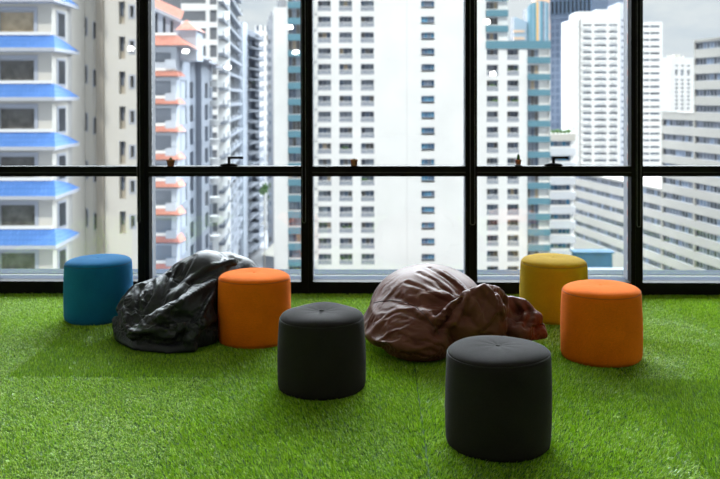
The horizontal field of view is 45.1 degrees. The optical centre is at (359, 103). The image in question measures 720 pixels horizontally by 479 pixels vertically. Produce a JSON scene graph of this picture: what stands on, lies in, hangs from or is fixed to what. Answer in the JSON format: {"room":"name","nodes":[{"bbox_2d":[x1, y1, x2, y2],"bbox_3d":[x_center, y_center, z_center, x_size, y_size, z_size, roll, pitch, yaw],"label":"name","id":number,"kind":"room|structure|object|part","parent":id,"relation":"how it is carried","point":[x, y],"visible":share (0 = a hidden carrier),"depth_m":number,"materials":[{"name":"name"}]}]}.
{"room":"office lounge","nodes":[
{"label":"office lounge","id":0,"kind":"room"},
{"bbox_2d":[0,294,719,478],"bbox_3d":[-0.127,1.540,-6.187,11.380,0.232,25.600,0,0,1],"label":"floor","id":1,"kind":"structure","parent":0,"point":[667,326],"depth_m":3.59,"materials":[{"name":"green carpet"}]},
{"bbox_2d":[0,165,137,293],"bbox_3d":[-2.082,-0.052,6.090,1.060,2.768,0.098,0,0,1],"label":"window","id":2,"kind":"structure","parent":1,"relation":"on","point":[54,286],"depth_m":6.05,"materials":[{"name":"black metal"}]},
{"bbox_2d":[137,0,155,282],"bbox_3d":[-1.511,-0.054,6.127,0.080,2.768,0.212,0,0,1],"label":"window frame","id":3,"kind":"structure","parent":1,"relation":"on","point":[146,184],"depth_m":6.04,"materials":[{"name":"black metal"}]},
{"bbox_2d":[136,0,139,222],"bbox_3d":[-1.542,-0.305,6.013,0.024,2.265,0.004,0,0,1],"label":"chain","id":4,"kind":"object","parent":3,"relation":"hanging from","point":[136,0],"visible":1,"depth_m":6.01,"materials":[{"name":"grey plastic"}]},
{"bbox_2d":[149,0,300,294],"bbox_3d":[-0.942,-0.055,6.066,1.061,2.768,0.098,0,0,1],"label":"window","id":5,"kind":"structure","parent":1,"relation":"on","point":[226,169],"depth_m":6.03,"materials":[{"name":"black metal"}]},
{"bbox_3d":[-0.939,0.873,6.119,1.061,0.756,0.006,0,0,1],"label":"glass pane","id":6,"kind":"part","parent":5,"relation":"part of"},
{"bbox_2d":[166,157,174,165],"bbox_3d":[-1.327,0.404,6.072,0.062,0.064,0.062,0,0,1],"label":"cactus pot","id":7,"kind":"object","parent":5,"relation":"on","point":[170,162],"visible":1,"depth_m":6.05,"materials":[{"name":"ceramic"}]},
{"bbox_3d":[-0.942,-0.055,6.061,1.061,2.768,0.089,0,0,1],"label":"frame","id":8,"kind":"part","parent":5,"relation":"part of","materials":[{"name":"black metal"}]},
{"bbox_3d":[-0.898,0.402,6.064,0.162,0.066,0.056,0,0,1],"label":"handle","id":9,"kind":"part","parent":5,"relation":"part of","materials":[{"name":"black metal"}]},
{"bbox_2d":[300,0,313,294],"bbox_3d":[-0.370,-0.056,6.103,0.080,2.768,0.212,0,0,1],"label":"trim","id":10,"kind":"structure","parent":1,"relation":"on","point":[307,250],"depth_m":6.01,"materials":[{"name":"black metal"}]},
{"bbox_2d":[301,0,305,222],"bbox_3d":[-0.391,-0.307,5.989,0.028,2.265,0.004,0,0,1],"label":"chain","id":11,"kind":"object","parent":10,"relation":"hanging from","point":[301,0],"visible":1,"depth_m":5.99,"materials":[{"name":"grey plastic"}]},
{"bbox_2d":[0,292,719,478],"bbox_3d":[0.089,1.330,4.130,6.634,0.027,3.778,0,0,1],"label":"artificial grass","id":12,"kind":"structure","parent":1,"relation":"on","point":[45,360],"depth_m":3.81,"materials":[{"name":"plastic"}]},
{"bbox_2d":[63,254,132,325],"bbox_3d":[-1.629,1.142,5.388,0.416,0.380,0.420,0,0,1],"label":"stool","id":13,"kind":"object","parent":12,"relation":"on","point":[94,285],"visible":0.95,"depth_m":5.21,"materials":[{"name":"teal fabric"}]},
{"bbox_3d":[-1.627,0.971,5.387,0.396,0.038,0.401,0,0,1],"label":"seat","id":14,"kind":"part","parent":13,"relation":"part of","materials":[{"name":"teal fabric"}]},
{"bbox_2d":[112,250,258,353],"bbox_3d":[-1.021,1.096,5.098,0.731,0.458,0.991,0,0,25],"label":"bean bag","id":15,"kind":"object","parent":12,"relation":"on","point":[173,311],"visible":0.84,"depth_m":4.79,"materials":[{"name":"black leather"}]},
{"bbox_2d":[217,268,290,348],"bbox_3d":[-0.597,1.140,4.889,0.413,0.388,0.411,0,0,1],"label":"stool","id":16,"kind":"object","parent":12,"relation":"on","point":[251,302],"visible":0.93,"depth_m":4.71,"materials":[{"name":"orange fabric"}]},
{"bbox_3d":[-0.596,0.965,4.887,0.395,0.039,0.394,0,0,1],"label":"seat","id":17,"kind":"part","parent":16,"relation":"part of","materials":[{"name":"orange fabric"}]},
{"bbox_2d":[277,302,365,400],"bbox_3d":[-0.181,1.154,4.099,0.434,0.370,0.436,0,0,1],"label":"stool","id":18,"kind":"object","parent":12,"relation":"on","point":[321,350],"visible":1,"depth_m":3.93,"materials":[{"name":"grey fabric"}]},
{"bbox_3d":[-0.182,0.991,4.098,0.391,0.043,0.393,0,0,1],"label":"seat","id":19,"kind":"part","parent":18,"relation":"part of","materials":[{"name":"grey fabric"}]},
{"bbox_2d":[364,264,547,361],"bbox_3d":[0.524,1.121,4.846,1.020,0.406,0.956,0,0,1],"label":"bean bag","id":20,"kind":"object","parent":12,"relation":"on","point":[416,312],"visible":0.9,"depth_m":4.54,"materials":[{"name":"brown leather"}]},
{"bbox_2d":[445,335,551,462],"bbox_3d":[0.548,1.147,3.428,0.420,0.393,0.415,0,0,1],"label":"stool","id":21,"kind":"object","parent":12,"relation":"on","point":[498,389],"visible":1,"depth_m":3.26,"materials":[{"name":"grey fabric"}]},
{"bbox_3d":[0.548,0.969,3.427,0.400,0.038,0.396,0,0,1],"label":"seat","id":22,"kind":"part","parent":21,"relation":"part of","materials":[{"name":"grey fabric"}]},
{"bbox_2d":[519,253,587,324],"bbox_3d":[1.202,1.137,5.378,0.416,0.378,0.417,0,0,1],"label":"stool","id":23,"kind":"object","parent":12,"relation":"on","point":[543,276],"visible":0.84,"depth_m":5.21,"materials":[{"name":"yellow fabric"}]},
{"bbox_3d":[1.202,0.967,5.378,0.396,0.038,0.397,0,0,1],"label":"seat","id":24,"kind":"part","parent":23,"relation":"part of","materials":[{"name":"yellow fabric"}]},
{"bbox_2d":[560,279,642,367],"bbox_3d":[1.269,1.141,4.559,0.420,0.384,0.412,0,0,1],"label":"stool","id":25,"kind":"object","parent":12,"relation":"on","point":[601,321],"visible":1,"depth_m":4.39,"materials":[{"name":"orange fabric"}]},
{"bbox_3d":[1.270,0.967,4.559,0.396,0.037,0.388,0,0,1],"label":"seat","id":26,"kind":"part","parent":25,"relation":"part of","materials":[{"name":"orange fabric"}]},
{"bbox_2d":[0,269,719,279],"bbox_3d":[0.134,1.396,6.278,11.380,0.323,0.343,0,0,1],"label":"trim","id":27,"kind":"structure","parent":1,"relation":"on","point":[343,274],"depth_m":6.28,"materials":[{"name":"metal"}]},
{"bbox_2d":[312,165,465,294],"bbox_3d":[0.200,-0.057,6.042,1.062,2.768,0.098,0,0,1],"label":"window","id":28,"kind":"structure","parent":1,"relation":"on","point":[320,286],"depth_m":6.01,"materials":[{"name":"black metal"}]},
{"bbox_2d":[350,158,357,165],"bbox_3d":[-0.041,0.406,6.046,0.052,0.056,0.052,0,0,1],"label":"cactus pot","id":29,"kind":"object","parent":28,"relation":"on","point":[353,161],"visible":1,"depth_m":6.03,"materials":[{"name":"brown ceramic"}]},
{"bbox_2d":[463,0,476,283],"bbox_3d":[0.771,-0.058,6.079,0.080,2.768,0.212,0,0,1],"label":"trim","id":30,"kind":"structure","parent":1,"relation":"on","point":[469,40],"depth_m":5.99,"materials":[{"name":"black metal"}]},
{"bbox_2d":[470,0,474,224],"bbox_3d":[0.775,-0.302,5.965,0.036,2.278,0.004,0,0,1],"label":"chain","id":31,"kind":"object","parent":30,"relation":"hanging from","point":[474,0],"visible":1,"depth_m":5.97,"materials":[{"name":"grey plastic"}]},
{"bbox_2d":[477,0,630,294],"bbox_3d":[1.339,-0.059,6.018,1.058,2.768,0.098,0,0,1],"label":"window","id":32,"kind":"structure","parent":1,"relation":"on","point":[511,287],"depth_m":5.98,"materials":[{"name":"black metal"}]},
{"bbox_2d":[514,154,521,165],"bbox_3d":[1.101,0.390,6.021,0.057,0.082,0.057,0,0,1],"label":"cactus pot","id":33,"kind":"object","parent":32,"relation":"on","point":[518,161],"visible":1,"depth_m":6.01,"materials":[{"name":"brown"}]},
{"bbox_3d":[1.339,-0.059,6.013,1.058,2.768,0.089,0,0,1],"label":"frame","id":34,"kind":"part","parent":32,"relation":"part of","materials":[{"name":"black metal"}]},
{"bbox_3d":[1.363,0.398,6.016,0.162,0.066,0.056,0,0,1],"label":"handle","id":35,"kind":"part","parent":32,"relation":"part of","materials":[{"name":"black metal"}]},
{"bbox_3d":[1.339,-0.436,6.061,1.058,1.754,0.006,0,0,1],"label":"glass pane","id":36,"kind":"part","parent":32,"relation":"part of","materials":[{"name":"clear glass"}]},
{"bbox_3d":[1.342,0.869,6.071,1.058,0.756,0.006,0,0,1],"label":"glass pane","id":37,"kind":"part","parent":32,"relation":"part of","materials":[{"name":"clear glass"}]},
{"bbox_2d":[624,0,642,293],"bbox_3d":[1.909,-0.061,6.055,0.080,2.768,0.212,0,0,1],"label":"window frame","id":38,"kind":"structure","parent":1,"relation":"on","point":[633,243],"depth_m":5.97,"materials":[{"name":"black metal"}]},
{"bbox_2d":[643,165,719,295],"bbox_3d":[2.479,-0.061,5.994,1.061,2.768,0.098,0,0,1],"label":"window","id":39,"kind":"structure","parent":1,"relation":"on","point":[662,287],"depth_m":5.96,"materials":[{"name":"black metal"}]},
{"label":"outside","id":40,"kind":"structure","parent":0,"visible":0},
{"bbox_2d":[248,199,573,267],"bbox_3d":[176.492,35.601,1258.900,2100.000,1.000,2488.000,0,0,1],"label":"ground","id":41,"kind":"structure","parent":40,"point":[255,256],"depth_m":254.55,"materials":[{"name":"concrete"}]},
{"bbox_2d":[0,0,137,268],"bbox_3d":[-20.908,12.804,60.427,11.216,64.245,15.750,0,0,0],"label":"apartment block","id":42,"kind":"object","parent":41,"relation":"on","point":[68,67],"visible":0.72,"depth_m":55.67,"materials":[{"name":"concrete"}]},
{"bbox_3d":[-16.529,-1.468,60.730,0.452,1.564,0.020,0,0,0],"label":"recess panel","id":43,"kind":"part","parent":42,"relation":"part of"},
{"bbox_3d":[-16.534,-3.901,60.711,0.452,1.564,0.020,0,0,0],"label":"recess panel","id":44,"kind":"part","parent":42,"relation":"part of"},
{"bbox_3d":[-16.540,-6.334,60.692,0.452,1.564,0.020,0,0,0],"label":"recess panel","id":45,"kind":"part","parent":42,"relation":"part of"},
{"bbox_3d":[-16.514,5.831,60.788,0.452,1.564,0.020,0,0,0],"label":"recess panel","id":46,"kind":"part","parent":42,"relation":"part of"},
{"bbox_3d":[-16.519,3.398,60.769,0.452,1.564,0.020,0,0,0],"label":"recess panel","id":47,"kind":"part","parent":42,"relation":"part of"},
{"bbox_3d":[-16.524,0.965,60.749,0.452,1.564,0.020,0,0,0],"label":"recess panel","id":48,"kind":"part","parent":42,"relation":"part of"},
{"bbox_3d":[-16.509,8.264,60.807,0.452,1.564,0.020,0,0,0],"label":"recess panel","id":49,"kind":"part","parent":42,"relation":"part of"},
{"bbox_2d":[155,0,223,268],"bbox_3d":[-24.938,15.645,112.740,15.026,57.758,38.828,0,0,0],"label":"apartment block","id":50,"kind":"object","parent":41,"relation":"on","point":[184,123],"visible":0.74,"depth_m":98.64,"materials":[{"name":"grey concrete"}]},
{"bbox_2d":[161,0,242,253],"bbox_3d":[-31.196,5.045,177.592,15.279,77.965,55.662,0,0,0],"label":"tower","id":51,"kind":"structure","parent":41,"relation":"on","point":[219,20],"depth_m":156.10,"materials":[{"name":"white concrete"}]},
{"bbox_2d":[238,22,264,257],"bbox_3d":[-37.615,10.903,244.423,15.400,65.671,38.051,0,0,3],"label":"building","id":52,"kind":"structure","parent":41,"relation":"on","point":[250,240],"depth_m":247.26,"materials":[{"name":"grey concrete"}]},
{"bbox_2d":[255,25,267,227],"bbox_3d":[-34.015,7.802,306.071,4.677,70.446,12.000,0,0,0],"label":"block","id":53,"kind":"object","parent":41,"relation":"on","point":[261,30],"visible":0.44,"depth_m":300.08,"materials":[{"name":"grey concrete"}]},
{"bbox_2d":[259,183,270,267],"bbox_3d":[-22.025,31.005,200.187,2.753,25.654,2.645,0,0,0],"label":"street tree","id":54,"kind":"object","parent":41,"relation":"on","point":[264,188],"visible":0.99,"depth_m":200.09,"materials":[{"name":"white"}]},
{"bbox_3d":[-22.048,19.950,200.100,2.753,3.543,2.645,0,0,0],"label":"crown","id":55,"kind":"part","parent":54,"relation":"part of","materials":[{"name":"green plant"}]},
{"bbox_2d":[261,243,273,268],"bbox_3d":[-17.199,37.432,206.225,8.442,12.686,9.500,0,1,36],"label":"building","id":56,"kind":"structure","parent":41,"relation":"on","point":[269,253],"depth_m":204.34,"materials":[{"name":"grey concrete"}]},
{"bbox_2d":[267,11,273,247],"bbox_3d":[-24.643,8.836,245.077,1.940,69.297,10.000,0,0,0],"label":"block","id":57,"kind":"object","parent":41,"relation":"on","point":[270,21],"visible":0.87,"depth_m":240.12,"materials":[{"name":"grey concrete"}]},
{"bbox_2d":[269,11,272,19],"bbox_3d":[-24.712,-24.503,243.815,1.815,2.600,4.000,0,0,0],"label":"plant","id":58,"kind":"object","parent":57,"relation":"on","point":[271,13],"depth_m":241.83,"materials":[{"name":"grey concrete"}]},
{"bbox_2d":[273,0,300,268],"bbox_3d":[-12.757,10.519,166.838,6.600,67.109,12.500,0,0,0],"label":"block","id":59,"kind":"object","parent":41,"relation":"on","point":[286,16],"visible":0.64,"depth_m":161.06,"materials":[{"name":"concrete"}]},
{"bbox_2d":[277,0,286,6],"bbox_3d":[-14.802,-19.297,164.853,1.809,2.600,4.000,0,0,0],"label":"plant","id":60,"kind":"object","parent":59,"relation":"on","point":[280,3],"depth_m":163.07,"materials":[{"name":"grey concrete"}]},
{"bbox_2d":[313,0,462,269],"bbox_3d":[5.316,5.318,171.597,28.785,77.362,16.900,0,0,0],"label":"tower","id":61,"kind":"structure","parent":41,"relation":"on","point":[388,74],"depth_m":164.07,"materials":[{"name":"white concrete"}]},
{"bbox_2d":[477,0,550,269],"bbox_3d":[28.779,7.957,174.818,16.393,71.934,14.500,0,0,0],"label":"apartment building","id":62,"kind":"structure","parent":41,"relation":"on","point":[514,83],"depth_m":168.13,"materials":[{"name":"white concrete"}]},
{"bbox_2d":[511,17,526,40],"bbox_3d":[129.335,-15.477,706.900,11.266,110.022,16.000,0,0,0],"label":"glass tower","id":63,"kind":"structure","parent":41,"relation":"on","point":[518,26],"depth_m":699.59,"materials":[{"name":"blue glass"}]},
{"bbox_2d":[523,1,548,40],"bbox_3d":[144.049,-21.331,704.759,17.379,121.701,30.189,0,0,0],"label":"curved glass skyscraper","id":64,"kind":"structure","parent":41,"relation":"on","point":[536,15],"depth_m":692.12,"materials":[{"name":"blue glass"}]},
{"bbox_2d":[532,0,549,40],"bbox_3d":[169.939,-42.695,809.189,14.857,162.678,21.000,0,0,0],"label":"tower","id":65,"kind":"structure","parent":41,"relation":"on","point":[533,1],"depth_m":799.35,"materials":[{"name":"white concrete"}]},
{"bbox_2d":[551,129,575,254],"bbox_3d":[40.781,24.492,182.748,6.239,38.691,12.900,0,0,0],"label":"apartment block","id":66,"kind":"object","parent":41,"relation":"on","point":[562,194],"depth_m":176.32,"materials":[{"name":"white concrete"}]},
{"bbox_2d":[550,0,623,129],"bbox_3d":[119.488,-21.864,445.650,55.200,126.939,34.051,-1,1,-42],"label":"tower","id":67,"kind":"structure","parent":41,"relation":"on","point":[560,10],"depth_m":445.34,"materials":[{"name":"blue glass"}]},
{"bbox_3d":[107.894,-57.703,428.329,15.200,30.993,24.459,-1,1,-42],"label":"glazed crown","id":68,"kind":"part","parent":67,"relation":"part of","materials":[{"name":"glass"}]},
{"bbox_2d":[569,249,614,267],"bbox_3d":[40.563,34.880,151.529,7.095,18.406,3.100,0,0,0],"label":"shed","id":69,"kind":"object","parent":41,"relation":"on","point":[594,258],"visible":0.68,"depth_m":150.23,"materials":[{"name":"blue"}]},
{"bbox_2d":[588,268,623,269],"bbox_3d":[38.876,35.630,141.784,12.933,17.066,3.000,0,0,0],"label":"annex","id":70,"kind":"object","parent":41,"relation":"on","point":[588,268],"visible":0.04,"depth_m":142.03,"materials":[{"name":"white concrete"}]},
{"bbox_2d":[562,3,662,191],"bbox_3d":[113.608,13.285,391.966,40.511,116.347,20.300,0,0,0],"label":"tower","id":71,"kind":"structure","parent":41,"relation":"on","point":[592,41],"depth_m":383.06,"materials":[{"name":"white concrete"}]},
{"bbox_2d":[574,37,719,269],"bbox_3d":[91.816,14.602,216.476,45.120,57.726,84.001,0,0,-10],"label":"office block","id":72,"kind":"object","parent":41,"relation":"on","point":[681,214],"visible":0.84,"depth_m":197.38,"materials":[{"name":"white concrete"}]},
{"bbox_2d":[663,54,693,111],"bbox_3d":[237.529,4.568,658.645,23.772,83.772,20.000,0,1,-27],"label":"tower","id":73,"kind":"structure","parent":41,"relation":"on","point":[678,72],"depth_m":649.07,"materials":[{"name":"white concrete"}]},
{"bbox_2d":[667,54,684,57],"bbox_3d":[237.701,-35.983,653.978,17.846,2.600,4.000,0,1,-27],"label":"plant","id":74,"kind":"object","parent":73,"relation":"on","point":[673,55],"depth_m":652.89,"materials":[{"name":"white"}]}
]}

